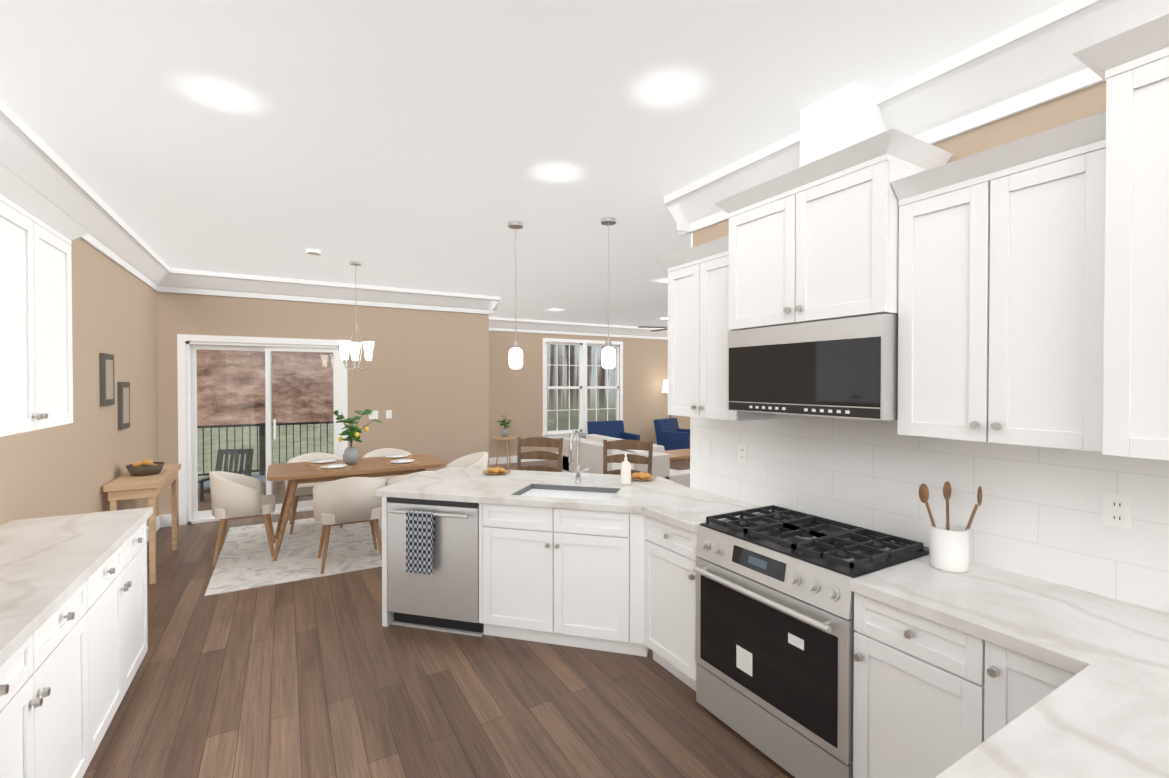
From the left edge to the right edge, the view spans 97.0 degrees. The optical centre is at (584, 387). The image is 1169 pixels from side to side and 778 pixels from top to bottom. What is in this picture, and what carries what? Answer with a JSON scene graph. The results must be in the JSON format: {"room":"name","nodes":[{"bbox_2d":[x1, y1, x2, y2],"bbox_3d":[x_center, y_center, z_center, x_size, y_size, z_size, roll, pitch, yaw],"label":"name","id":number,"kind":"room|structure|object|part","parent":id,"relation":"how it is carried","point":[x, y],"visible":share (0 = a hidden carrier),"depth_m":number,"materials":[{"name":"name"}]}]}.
{"room":"dining room and kitchen","nodes":[
{"label":"dining room and kitchen","id":0,"kind":"room"},
{"bbox_2d":[0,237,157,526],"bbox_3d":[-2.217,0.178,1.187,0.120,2.960,11.120,0,1,-30],"label":"wall","id":1,"kind":"structure","parent":0,"point":[83,459],"depth_m":3.95,"materials":[{"name":"beige paint"}]},
{"bbox_2d":[0,189,47,436],"bbox_3d":[-2.417,-0.276,1.974,0.320,0.936,0.581,0,1,-30],"label":"upper cabinet","id":2,"kind":"object","parent":1,"relation":"attached to","point":[39,233],"depth_m":2.16,"materials":[{"name":"white wood"}]},
{"bbox_2d":[44,217,75,427],"bbox_3d":[-2.635,-0.280,2.350,0.320,0.936,0.521,0,1,-30],"label":"upper cabinet","id":3,"kind":"object","parent":1,"relation":"attached to","point":[57,243],"depth_m":2.52,"materials":[{"name":"white wood"}]},
{"bbox_2d":[0,99,171,292],"bbox_3d":[-2.070,-1.173,1.188,0.150,0.255,11.000,0,1,-30],"label":"crown molding","id":4,"kind":"structure","parent":1,"relation":"attached to","point":[22,152],"depth_m":3.36,"materials":[{"name":"white wood"}]},
{"bbox_2d":[99,353,114,405],"bbox_3d":[-3.888,-0.064,4.215,0.028,0.420,0.300,0,1,-30],"label":"picture","id":5,"kind":"object","parent":1,"relation":"attached to","point":[106,376],"visible":1,"depth_m":4.15,"materials":[{"name":"grey"}]},
{"bbox_2d":[117,382,129,429],"bbox_3d":[-4.138,0.161,4.650,0.028,0.420,0.300,0,1,-30],"label":"picture","id":6,"kind":"object","parent":1,"relation":"attached to","point":[123,394],"visible":1,"depth_m":4.58,"materials":[{"name":"grey"}]},
{"bbox_2d":[146,515,160,542],"bbox_3d":[-3.971,1.554,4.364,0.016,0.140,3.650,0,1,-30],"label":"baseboard","id":7,"kind":"structure","parent":1,"relation":"attached to","point":[158,519],"depth_m":5.82,"materials":[{"name":"white"}]},
{"bbox_2d":[156,292,480,524],"bbox_3d":[-3.260,0.116,6.939,3.844,2.960,0.120,0,1,-30],"label":"wall","id":8,"kind":"structure","parent":0,"point":[420,376],"depth_m":7.13,"materials":[{"name":"beige paint"}]},
{"bbox_2d":[177,334,347,524],"bbox_3d":[-3.979,0.488,6.521,1.800,2.225,0.150,0,1,-30],"label":"sliding door","id":9,"kind":"structure","parent":8,"relation":"attached to","point":[188,346],"depth_m":6.37,"materials":[{"name":"white"}]},
{"bbox_2d":[172,268,500,314],"bbox_3d":[-2.998,-1.235,6.920,3.934,0.255,0.150,0,1,-30],"label":"crown molding","id":10,"kind":"structure","parent":8,"relation":"attached to","point":[186,281],"depth_m":6.69,"materials":[{"name":"white wood"}]},
{"bbox_2d":[369,411,377,418],"bbox_3d":[-2.888,0.375,7.082,0.120,0.115,0.010,0,1,-30],"label":"light switch","id":11,"kind":"object","parent":8,"relation":"attached to","point":[374,415],"visible":0.89,"depth_m":7.08,"materials":[{"name":"white plastic"}]},
{"bbox_2d":[386,410,391,418],"bbox_3d":[-2.715,0.373,7.182,0.075,0.115,0.010,0,1,-30],"label":"light switch","id":12,"kind":"object","parent":8,"relation":"attached to","point":[388,414],"visible":1,"depth_m":7.18,"materials":[{"name":"white plastic"}]},
{"bbox_2d":[83,458,794,777],"bbox_3d":[1.796,1.668,4.917,11.020,0.100,13.520,0,1,-30],"label":"floor","id":13,"kind":"structure","parent":0,"point":[329,676],"depth_m":2.72,"materials":[{"name":"brown wood"}]},
{"bbox_2d":[0,575,99,777],"bbox_3d":[-2.018,1.208,1.540,0.562,0.894,1.103,0,1,-30],"label":"base cabinet","id":14,"kind":"object","parent":13,"relation":"on","point":[73,624],"depth_m":1.83,"materials":[{"name":"white wood"}]},
{"bbox_2d":[0,507,151,666],"bbox_3d":[-2.257,0.735,1.973,0.586,0.042,2.128,0,1,-30],"label":"countertop","id":15,"kind":"structure","parent":14,"relation":"on","point":[44,561],"depth_m":2.14,"materials":[{"name":"white stone"}]},
{"bbox_2d":[96,523,147,741],"bbox_3d":[-2.513,1.198,2.394,0.562,0.894,1.103,0,1,-30],"label":"base cabinet","id":16,"kind":"object","parent":13,"relation":"on","point":[123,580],"depth_m":2.54,"materials":[{"name":"white wood"}]},
{"bbox_2d":[103,464,180,584],"bbox_3d":[-3.926,1.196,4.646,0.340,0.850,1.100,0,1,-30],"label":"console table","id":17,"kind":"object","parent":13,"relation":"on","point":[126,486],"visible":0.83,"depth_m":4.27,"materials":[{"name":"brown wood"}]},
{"bbox_2d":[126,459,164,475],"bbox_3d":[-3.901,0.702,4.597,0.270,0.137,0.270,0,1,-30],"label":"fruit bowl","id":18,"kind":"object","parent":17,"relation":"on","point":[146,467],"visible":1,"depth_m":4.53,"materials":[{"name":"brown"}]},
{"bbox_2d":[205,517,381,595],"bbox_3d":[-2.424,1.607,5.596,2.500,0.008,2.170,0,1,-30],"label":"rug","id":19,"kind":"object","parent":13,"relation":"on","point":[245,560],"visible":0.57,"depth_m":4.96,"materials":[{"name":"fabric"}]},
{"bbox_2d":[209,471,275,565],"bbox_3d":[-3.275,1.195,4.965,0.526,0.815,0.618,0,1,-30],"label":"dining chair","id":20,"kind":"object","parent":19,"relation":"on","point":[236,496],"visible":0.98,"depth_m":4.73,"materials":[{"name":"beige fabric"}]},
{"bbox_3d":[-3.253,1.142,4.978,0.470,0.090,0.500,0,1,-30],"label":"seat","id":21,"kind":"part","parent":20,"relation":"part of","materials":[{"name":"beige fabric"}]},
{"bbox_2d":[285,452,342,533],"bbox_3d":[-3.094,1.184,5.949,0.618,0.815,0.526,0,1,-30],"label":"dining chair","id":22,"kind":"object","parent":19,"relation":"on","point":[304,489],"visible":0.21,"depth_m":5.86,"materials":[{"name":"beige fabric"}]},
{"bbox_3d":[-3.081,1.132,5.927,0.500,0.090,0.470,0,1,-30],"label":"seat","id":23,"kind":"part","parent":22,"relation":"part of","materials":[{"name":"beige fabric"}]},
{"bbox_2d":[313,477,385,573],"bbox_3d":[-2.151,1.197,4.761,0.618,0.815,0.526,0,1,-30],"label":"dining chair","id":24,"kind":"object","parent":19,"relation":"on","point":[350,500],"visible":0.98,"depth_m":4.54,"materials":[{"name":"beige fabric"}]},
{"bbox_3d":[-2.164,1.145,4.783,0.500,0.090,0.470,0,1,-30],"label":"seat","id":25,"kind":"part","parent":24,"relation":"part of","materials":[{"name":"beige fabric"}]},
{"bbox_2d":[267,454,445,560],"bbox_3d":[-2.398,1.205,5.497,1.650,0.786,0.900,0,1,-30],"label":"dining table","id":26,"kind":"object","parent":19,"relation":"on","point":[295,474],"visible":0.62,"depth_m":5.20,"materials":[{"name":"brown wood"}]},
{"bbox_2d":[306,459,339,465],"bbox_3d":[-2.785,0.795,5.511,0.330,0.031,0.330,0,1,-30],"label":"place setting","id":27,"kind":"object","parent":26,"relation":"on","point":[320,462],"visible":0.98,"depth_m":5.47,"materials":[{"name":"white ceramic"}]},
{"bbox_2d":[315,464,351,471],"bbox_3d":[-2.513,0.799,5.183,0.330,0.031,0.330,0,1,-30],"label":"place setting","id":28,"kind":"object","parent":26,"relation":"on","point":[331,467],"visible":1,"depth_m":5.13,"materials":[{"name":"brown ceramic"}]},
{"bbox_2d":[333,409,382,464],"bbox_3d":[-2.412,0.517,5.498,0.496,0.585,0.476,0,1,-30],"label":"potted plant","id":29,"kind":"object","parent":26,"relation":"on","point":[350,455],"visible":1,"depth_m":5.42,"materials":[{"name":"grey plant"}]},
{"bbox_2d":[381,454,411,460],"bbox_3d":[-2.136,0.791,5.888,0.330,0.031,0.330,0,1,-30],"label":"place setting","id":30,"kind":"object","parent":26,"relation":"on","point":[396,457],"visible":1,"depth_m":5.86,"materials":[{"name":"white ceramic"}]},
{"bbox_2d":[386,459,418,465],"bbox_3d":[-1.942,0.795,5.514,0.330,0.031,0.330,0,1,-30],"label":"place setting","id":31,"kind":"object","parent":26,"relation":"on","point":[401,462],"visible":1,"depth_m":5.46,"materials":[{"name":"white ceramic"}]},
{"bbox_2d":[363,448,411,523],"bbox_3d":[-2.402,1.180,6.351,0.618,0.815,0.526,0,1,-30],"label":"dining chair","id":32,"kind":"object","parent":19,"relation":"on","point":[382,452],"visible":0.02,"depth_m":6.49,"materials":[{"name":"beige fabric"}]},
{"bbox_3d":[-2.389,1.128,6.328,0.500,0.090,0.470,0,1,-30],"label":"seat","id":33,"kind":"part","parent":32,"relation":"part of","materials":[{"name":"beige fabric"}]},
{"bbox_2d":[386,471,432,485],"bbox_3d":[-1.614,1.194,5.072,0.618,0.815,0.526,0,1,-30],"label":"dining chair","id":34,"kind":"object","parent":19,"relation":"on","point":[400,478],"visible":0.02,"depth_m":4.82,"materials":[{"name":"beige fabric"}]},
{"bbox_2d":[446,452,487,468],"bbox_3d":[-1.403,1.183,6.085,0.526,0.815,0.618,0,1,-30],"label":"dining chair","id":35,"kind":"object","parent":19,"relation":"on","point":[477,460],"visible":0.12,"depth_m":6.27,"materials":[{"name":"beige fabric"}]},
{"bbox_2d":[382,511,408,626],"bbox_3d":[-1.286,1.183,3.820,0.457,0.894,0.457,0,1,-30],"label":"base cabinet","id":36,"kind":"object","parent":13,"relation":"on","point":[387,617],"depth_m":3.53,"materials":[{"name":"white wood"}]},
{"bbox_2d":[493,436,515,468],"bbox_3d":[-1.559,1.263,10.122,0.440,0.602,0.440,0,1,-30],"label":"side table","id":37,"kind":"object","parent":13,"relation":"on","point":[499,438],"visible":0.92,"depth_m":10.02,"materials":[{"name":"brown wood"}]},
{"bbox_2d":[497,415,512,436],"bbox_3d":[-1.535,0.745,10.116,0.314,0.431,0.261,0,1,-30],"label":"potted plant","id":38,"kind":"object","parent":37,"relation":"on","point":[504,432],"visible":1,"depth_m":10.08,"materials":[{"name":"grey plant"}]},
{"bbox_2d":[517,437,562,471],"bbox_3d":[-0.472,1.047,4.668,0.473,1.151,0.480,0,1,15],"label":"bar stool","id":39,"kind":"object","parent":13,"relation":"on","point":[541,442],"visible":0.35,"depth_m":4.87,"materials":[{"name":"brown wood"}]},
{"bbox_2d":[457,503,640,655],"bbox_3d":[-0.214,1.185,3.678,1.280,0.894,1.721,0,1,-30],"label":"base cabinet","id":40,"kind":"object","parent":13,"relation":"on","point":[604,562],"depth_m":3.21,"materials":[{"name":"white wood"}]},
{"bbox_2d":[387,497,483,632],"bbox_3d":[-0.949,1.179,3.680,0.674,0.876,0.630,0,1,15],"label":"dishwasher","id":41,"kind":"object","parent":40,"relation":"in","point":[433,562],"visible":0.77,"depth_m":3.41,"materials":[{"name":"silver metal"}]},
{"bbox_2d":[406,510,435,574],"bbox_3d":[-1.078,1.015,3.404,0.165,0.406,0.165,0,1,-30],"label":"towel","id":42,"kind":"object","parent":41,"relation":"hanging from","point":[420,524],"depth_m":3.39,"materials":[{"name":"fabric"}]},
{"bbox_2d":[373,467,656,514],"bbox_3d":[-0.619,0.714,3.949,1.846,0.042,1.480,0,1,-30],"label":"countertop","id":43,"kind":"structure","parent":40,"relation":"on","point":[457,484],"depth_m":3.71,"materials":[{"name":"white stone"}]},
{"bbox_2d":[483,467,509,474],"bbox_3d":[-0.706,0.665,4.152,0.224,0.048,0.224,0,1,-30],"label":"plate","id":44,"kind":"object","parent":43,"relation":"on","point":[495,471],"visible":1,"depth_m":4.13,"materials":[{"name":"brown wood"}]},
{"bbox_2d":[568,429,588,483],"bbox_3d":[-0.054,0.494,3.675,0.217,0.402,0.184,0,1,-30],"label":"faucet","id":45,"kind":"object","parent":43,"relation":"on","point":[578,471],"visible":1,"depth_m":3.73,"materials":[{"name":"silver metal"}]},
{"bbox_2d":[621,453,630,484],"bbox_3d":[0.296,0.580,3.707,0.074,0.228,0.074,0,1,-30],"label":"soap bottle","id":46,"kind":"object","parent":43,"relation":"on","point":[625,472],"visible":1,"depth_m":3.68,"materials":[{"name":"white plastic"}]},
{"bbox_2d":[631,472,655,480],"bbox_3d":[0.429,0.668,3.909,0.224,0.048,0.224,0,1,-30],"label":"plate","id":47,"kind":"object","parent":43,"relation":"on","point":[641,476],"visible":0.94,"depth_m":3.88,"materials":[{"name":"brown wood"}]},
{"bbox_2d":[501,491,604,518],"bbox_3d":[-0.183,0.721,3.237,0.544,0.042,0.544,0,1,-30],"label":"countertop","id":48,"kind":"structure","parent":40,"relation":"on","point":[548,504],"depth_m":3.23,"materials":[{"name":"white stone"}]},
{"bbox_2d":[577,477,770,530],"bbox_3d":[0.473,0.720,3.358,0.860,0.042,1.314,0,1,-30],"label":"countertop","id":49,"kind":"structure","parent":40,"relation":"on","point":[684,506],"depth_m":3.15,"materials":[{"name":"white stone"}]},
{"bbox_2d":[587,420,639,440],"bbox_3d":[0.591,1.138,10.667,0.800,0.844,0.849,0,1,-25],"label":"armchair","id":50,"kind":"object","parent":13,"relation":"on","point":[614,428],"visible":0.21,"depth_m":10.86,"materials":[{"name":"blue fabric"}]},
{"bbox_2d":[563,434,689,487],"bbox_3d":[0.608,1.138,6.811,0.970,0.920,2.100,0,1,-30],"label":"sofa","id":51,"kind":"object","parent":13,"relation":"on","point":[591,452],"visible":0.31,"depth_m":6.54,"materials":[{"name":"grey fabric"}]},
{"bbox_2d":[612,449,646,469],"bbox_3d":[0.581,0.940,6.187,0.300,0.428,0.450,0,1,-30],"label":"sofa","id":52,"kind":"object","parent":51,"relation":"on","point":[615,466],"depth_m":6.10,"materials":[{"name":"white fabric"}]},
{"bbox_2d":[603,440,652,474],"bbox_3d":[0.336,1.049,4.453,0.473,1.151,0.480,0,1,15],"label":"bar stool","id":53,"kind":"object","parent":13,"relation":"on","point":[630,445],"visible":0.31,"depth_m":4.66,"materials":[{"name":"brown wood"}]},
{"bbox_2d":[662,380,670,417],"bbox_3d":[2.032,0.679,12.256,0.380,1.720,0.380,0,1,-30],"label":"floor lamp","id":54,"kind":"object","parent":13,"relation":"on","point":[665,387],"visible":0.21,"depth_m":12.14,"materials":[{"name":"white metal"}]},
{"bbox_2d":[637,511,697,690],"bbox_3d":[0.680,1.192,3.035,0.648,0.894,0.534,0,1,-30],"label":"base cabinet","id":55,"kind":"object","parent":13,"relation":"on","point":[668,557],"depth_m":2.88,"materials":[{"name":"white wood"}]},
{"bbox_2d":[653,418,689,460],"bbox_3d":[2.096,1.129,11.422,0.849,0.844,0.800,1,1,40],"label":"armchair","id":56,"kind":"object","parent":13,"relation":"on","point":[670,435],"visible":0.52,"depth_m":11.21,"materials":[{"name":"blue fabric"}]},
{"bbox_2d":[665,449,689,468],"bbox_3d":[1.717,1.354,9.018,1.200,0.440,0.700,0,1,-30],"label":"coffee table","id":57,"kind":"object","parent":13,"relation":"on","point":[679,454],"visible":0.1,"depth_m":8.77,"materials":[{"name":"brown wood"}]},
{"bbox_2d":[693,505,928,777],"bbox_3d":[1.016,1.156,2.434,0.673,0.978,0.832,0,1,-30],"label":"range","id":58,"kind":"object","parent":13,"relation":"on","point":[774,642],"visible":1,"depth_m":2.23,"materials":[{"name":"silver metal"}]},
{"bbox_2d":[852,591,953,777],"bbox_3d":[1.381,1.204,1.884,0.589,0.894,0.476,0,1,-30],"label":"base cabinet","id":59,"kind":"object","parent":13,"relation":"on","point":[903,694],"depth_m":1.80,"materials":[{"name":"white wood"}]},
{"bbox_2d":[850,555,1168,690],"bbox_3d":[1.575,0.740,1.525,0.618,0.042,1.281,0,1,-30],"label":"countertop","id":60,"kind":"structure","parent":59,"relation":"on","point":[1063,627],"depth_m":1.64,"materials":[{"name":"white stone"}]},
{"bbox_2d":[919,481,981,572],"bbox_3d":[1.452,0.548,2.054,0.167,0.329,0.167,0,1,-30],"label":"utensil crock","id":61,"kind":"object","parent":60,"relation":"on","point":[948,547],"visible":0.98,"depth_m":2.01,"materials":[{"name":"white ceramic"}]},
{"bbox_2d":[918,667,1073,777],"bbox_3d":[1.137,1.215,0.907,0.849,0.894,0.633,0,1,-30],"label":"base cabinet","id":62,"kind":"object","parent":13,"relation":"on","point":[941,763],"depth_m":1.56,"materials":[{"name":"white wood"}]},
{"bbox_2d":[954,631,1065,750],"bbox_3d":[1.528,1.207,1.630,0.589,0.894,0.343,0,1,-30],"label":"base cabinet","id":63,"kind":"object","parent":13,"relation":"on","point":[977,670],"depth_m":1.57,"materials":[{"name":"white wood"}]},
{"bbox_2d":[930,663,1168,777],"bbox_3d":[1.117,0.747,0.876,0.826,0.042,0.617,0,1,-30],"label":"countertop","id":64,"kind":"structure","parent":63,"relation":"on","point":[1097,722],"depth_m":1.08,"materials":[{"name":"white stone"}]},
{"bbox_2d":[481,314,488,467],"bbox_3d":[-2.148,0.094,8.971,0.120,2.960,2.520,0,1,-30],"label":"wall","id":65,"kind":"structure","parent":0,"point":[484,382],"depth_m":7.88,"materials":[{"name":"beige paint"}]},
{"bbox_2d":[0,0,1066,326],"bbox_3d":[1.796,-1.372,4.884,11.020,0.060,13.520,0,1,-30],"label":"ceiling","id":66,"kind":"structure","parent":0,"point":[412,144],"depth_m":2.51,"materials":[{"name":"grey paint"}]},
{"bbox_2d":[190,81,250,108],"bbox_3d":[-1.635,-1.312,2.329,0.480,0.004,0.480,0,1,-30],"label":"recessed light","id":67,"kind":"object","parent":66,"relation":"in","point":[221,95],"visible":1,"depth_m":2.32,"materials":[{"name":"white plastic"}]},
{"bbox_2d":[306,249,320,255],"bbox_3d":[-2.655,-1.326,5.066,0.130,0.034,0.130,0,1,-30],"label":"smoke detector","id":68,"kind":"object","parent":66,"relation":"attached to","point":[313,252],"visible":1,"depth_m":5.03,"materials":[{"name":"white plastic"}]},
{"bbox_2d":[339,261,373,372],"bbox_3d":[-2.485,-0.752,5.613,0.350,1.194,0.318,0,1,-30],"label":"chandelier","id":69,"kind":"object","parent":66,"relation":"hanging from","point":[346,346],"visible":1,"depth_m":5.56,"materials":[{"name":"white glass"}]},
{"bbox_2d":[508,221,522,368],"bbox_3d":[-0.559,-0.742,4.207,0.124,1.184,0.124,0,1,-30],"label":"pendant light","id":70,"kind":"object","parent":66,"relation":"hanging from","point":[515,357],"visible":1,"depth_m":4.18,"materials":[{"name":"white glass"}]},
{"bbox_2d":[539,165,574,179],"bbox_3d":[-0.169,-1.321,3.190,0.480,0.004,0.480,0,1,-30],"label":"recessed light","id":71,"kind":"object","parent":66,"relation":"in","point":[555,172],"visible":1,"depth_m":3.18,"materials":[{"name":"white plastic"}]},
{"bbox_2d":[601,217,615,368],"bbox_3d":[0.191,-0.741,4.110,0.124,1.184,0.124,0,1,-30],"label":"pendant light","id":72,"kind":"object","parent":66,"relation":"hanging from","point":[608,357],"visible":1,"depth_m":4.08,"materials":[{"name":"white glass"}]},
{"bbox_2d":[638,326,667,330],"bbox_3d":[1.546,-1.140,8.892,1.318,0.490,1.259,0,1,-30],"label":"ceiling fan","id":73,"kind":"object","parent":66,"relation":"hanging from","point":[666,328],"visible":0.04,"depth_m":8.78,"materials":[{"name":"brown metal"}]},
{"bbox_2d":[643,74,694,102],"bbox_3d":[0.371,-1.311,2.278,0.480,0.004,0.480,0,1,-30],"label":"recessed light","id":74,"kind":"object","parent":66,"relation":"in","point":[671,88],"visible":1,"depth_m":2.27,"materials":[{"name":"white"}]},
{"bbox_2d":[489,331,689,457],"bbox_3d":[0.201,0.064,11.719,6.700,2.960,0.120,0,1,-30],"label":"wall","id":75,"kind":"structure","parent":0,"point":[516,397],"depth_m":10.97,"materials":[{"name":"beige paint"}]},
{"bbox_2d":[489,452,562,464],"bbox_3d":[0.216,1.475,11.665,6.656,0.140,0.016,0,1,-30],"label":"baseboard","id":76,"kind":"structure","parent":75,"relation":"attached to","point":[501,460],"depth_m":10.60,"materials":[{"name":"white wood"}]},
{"bbox_2d":[489,317,667,339],"bbox_3d":[0.197,-1.285,11.547,6.536,0.255,0.150,0,1,-30],"label":"crown molding","id":77,"kind":"structure","parent":75,"relation":"attached to","point":[496,324],"depth_m":11.28,"materials":[{"name":"white wood"}]},
{"bbox_2d":[542,338,622,437],"bbox_3d":[-0.015,0.016,11.553,2.090,2.150,0.150,0,1,-30],"label":"window","id":78,"kind":"structure","parent":75,"relation":"in","point":[582,387],"depth_m":11.51,"materials":[{"name":"white"}]},
{"bbox_2d":[690,81,1168,612],"bbox_3d":[2.395,0.181,0.993,0.268,2.960,6.159,0,1,-30],"label":"wall","id":79,"kind":"structure","parent":0,"point":[1040,513],"depth_m":2.09,"materials":[{"name":"white tile"}]},
{"bbox_2d":[703,439,710,456],"bbox_3d":[0.813,0.404,3.447,0.010,0.109,0.071,0,1,-30],"label":"light switch","id":80,"kind":"object","parent":79,"relation":"attached to","point":[706,447],"visible":1,"depth_m":3.44,"materials":[{"name":"white plastic"}]},
{"bbox_2d":[664,249,776,420],"bbox_3d":[0.814,-0.289,3.130,0.314,0.936,0.594,0,1,-30],"label":"upper cabinet","id":81,"kind":"object","parent":79,"relation":"attached to","point":[697,339],"depth_m":3.06,"materials":[{"name":"white wood"}]},
{"bbox_2d":[738,444,747,462],"bbox_3d":[0.970,0.406,3.176,0.009,0.109,0.071,0,1,-30],"label":"electrical outlet","id":82,"kind":"object","parent":79,"relation":"attached to","point":[742,453],"visible":1,"depth_m":3.17,"materials":[{"name":"white plastic"}]},
{"bbox_2d":[724,149,943,332],"bbox_3d":[1.141,-0.611,2.487,0.390,0.620,0.836,0,1,-30],"label":"upper cabinet","id":83,"kind":"object","parent":79,"relation":"attached to","point":[826,246],"depth_m":2.27,"materials":[{"name":"white wood"}]},
{"bbox_2d":[727,314,897,420],"bbox_3d":[1.138,-0.085,2.490,0.398,0.424,0.828,0,1,-30],"label":"microwave","id":84,"kind":"object","parent":83,"relation":"attached to","point":[843,368],"visible":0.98,"depth_m":2.27,"materials":[{"name":"silver metal"}]},
{"bbox_2d":[796,83,899,180],"bbox_3d":[1.223,-1.148,2.416,0.314,0.327,0.266,0,1,-30],"label":"cover","id":85,"kind":"object","parent":79,"relation":"attached to","point":[847,124],"depth_m":2.28,"materials":[{"name":"white"}]},
{"bbox_2d":[664,0,1168,236],"bbox_3d":[2.183,-1.171,0.941,0.150,0.255,6.305,0,1,-30],"label":"crown molding","id":86,"kind":"structure","parent":79,"relation":"attached to","point":[1028,64],"depth_m":2.02,"materials":[{"name":"white wood"}]},
{"bbox_2d":[897,145,1067,448],"bbox_3d":[1.540,-0.275,1.878,0.314,0.936,0.617,0,1,-30],"label":"upper cabinet","id":87,"kind":"object","parent":79,"relation":"attached to","point":[1020,288],"depth_m":1.80,"materials":[{"name":"white wood"}]},
{"bbox_2d":[1064,37,1168,460],"bbox_3d":[1.835,-0.355,1.292,0.390,1.107,0.808,0,1,-30],"label":"upper cabinet","id":88,"kind":"object","parent":79,"relation":"attached to","point":[1116,314],"depth_m":1.46,"materials":[{"name":"white wood"}]},
{"bbox_2d":[1103,493,1132,529],"bbox_3d":[1.799,0.417,1.746,0.009,0.109,0.071,0,1,-30],"label":"electrical outlet","id":89,"kind":"object","parent":79,"relation":"attached to","point":[1117,510],"visible":1,"depth_m":1.74,"materials":[{"name":"white plastic"}]},
{"label":"outside","id":90,"kind":"structure","parent":0,"visible":0},
{"bbox_2d":[198,474,284,487],"bbox_3d":[-4.901,1.837,8.755,5.080,0.140,4.625,0,1,-30],"label":"deck","id":91,"kind":"object","parent":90,"point":[254,475],"depth_m":9.86,"materials":[{"name":"grey"}]},
{"bbox_2d":[198,449,253,500],"bbox_3d":[-5.176,1.351,7.449,0.503,0.842,0.774,0,1,-10],"label":"rocking chair","id":92,"kind":"object","parent":91,"relation":"on","point":[221,452],"depth_m":7.70,"materials":[{"name":"black"}]},
{"bbox_2d":[197,421,333,475],"bbox_3d":[-6.005,1.226,10.608,5.065,1.040,0.090,0,1,-30],"label":"deck railing","id":93,"kind":"object","parent":91,"relation":"on","point":[262,442],"depth_m":10.31,"materials":[{"name":"black metal"}]},
{"bbox_2d":[197,349,332,425],"bbox_3d":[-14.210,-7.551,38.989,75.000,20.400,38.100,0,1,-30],"label":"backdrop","id":94,"kind":"structure","parent":90,"point":[221,405],"depth_m":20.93,"materials":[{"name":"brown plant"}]},
{"bbox_2d":[197,424,333,478],"bbox_3d":[-1.128,2.117,16.526,75.000,1.550,14.270,0,1,-30],"label":"lawn","id":95,"kind":"structure","parent":90,"point":[215,448],"depth_m":15.15,"materials":[{"name":"green plant"}]},
{"bbox_2d":[547,344,615,430],"bbox_3d":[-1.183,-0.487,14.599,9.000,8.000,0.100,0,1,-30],"label":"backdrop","id":96,"kind":"structure","parent":90,"point":[552,394],"depth_m":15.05,"materials":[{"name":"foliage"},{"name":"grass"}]}
]}

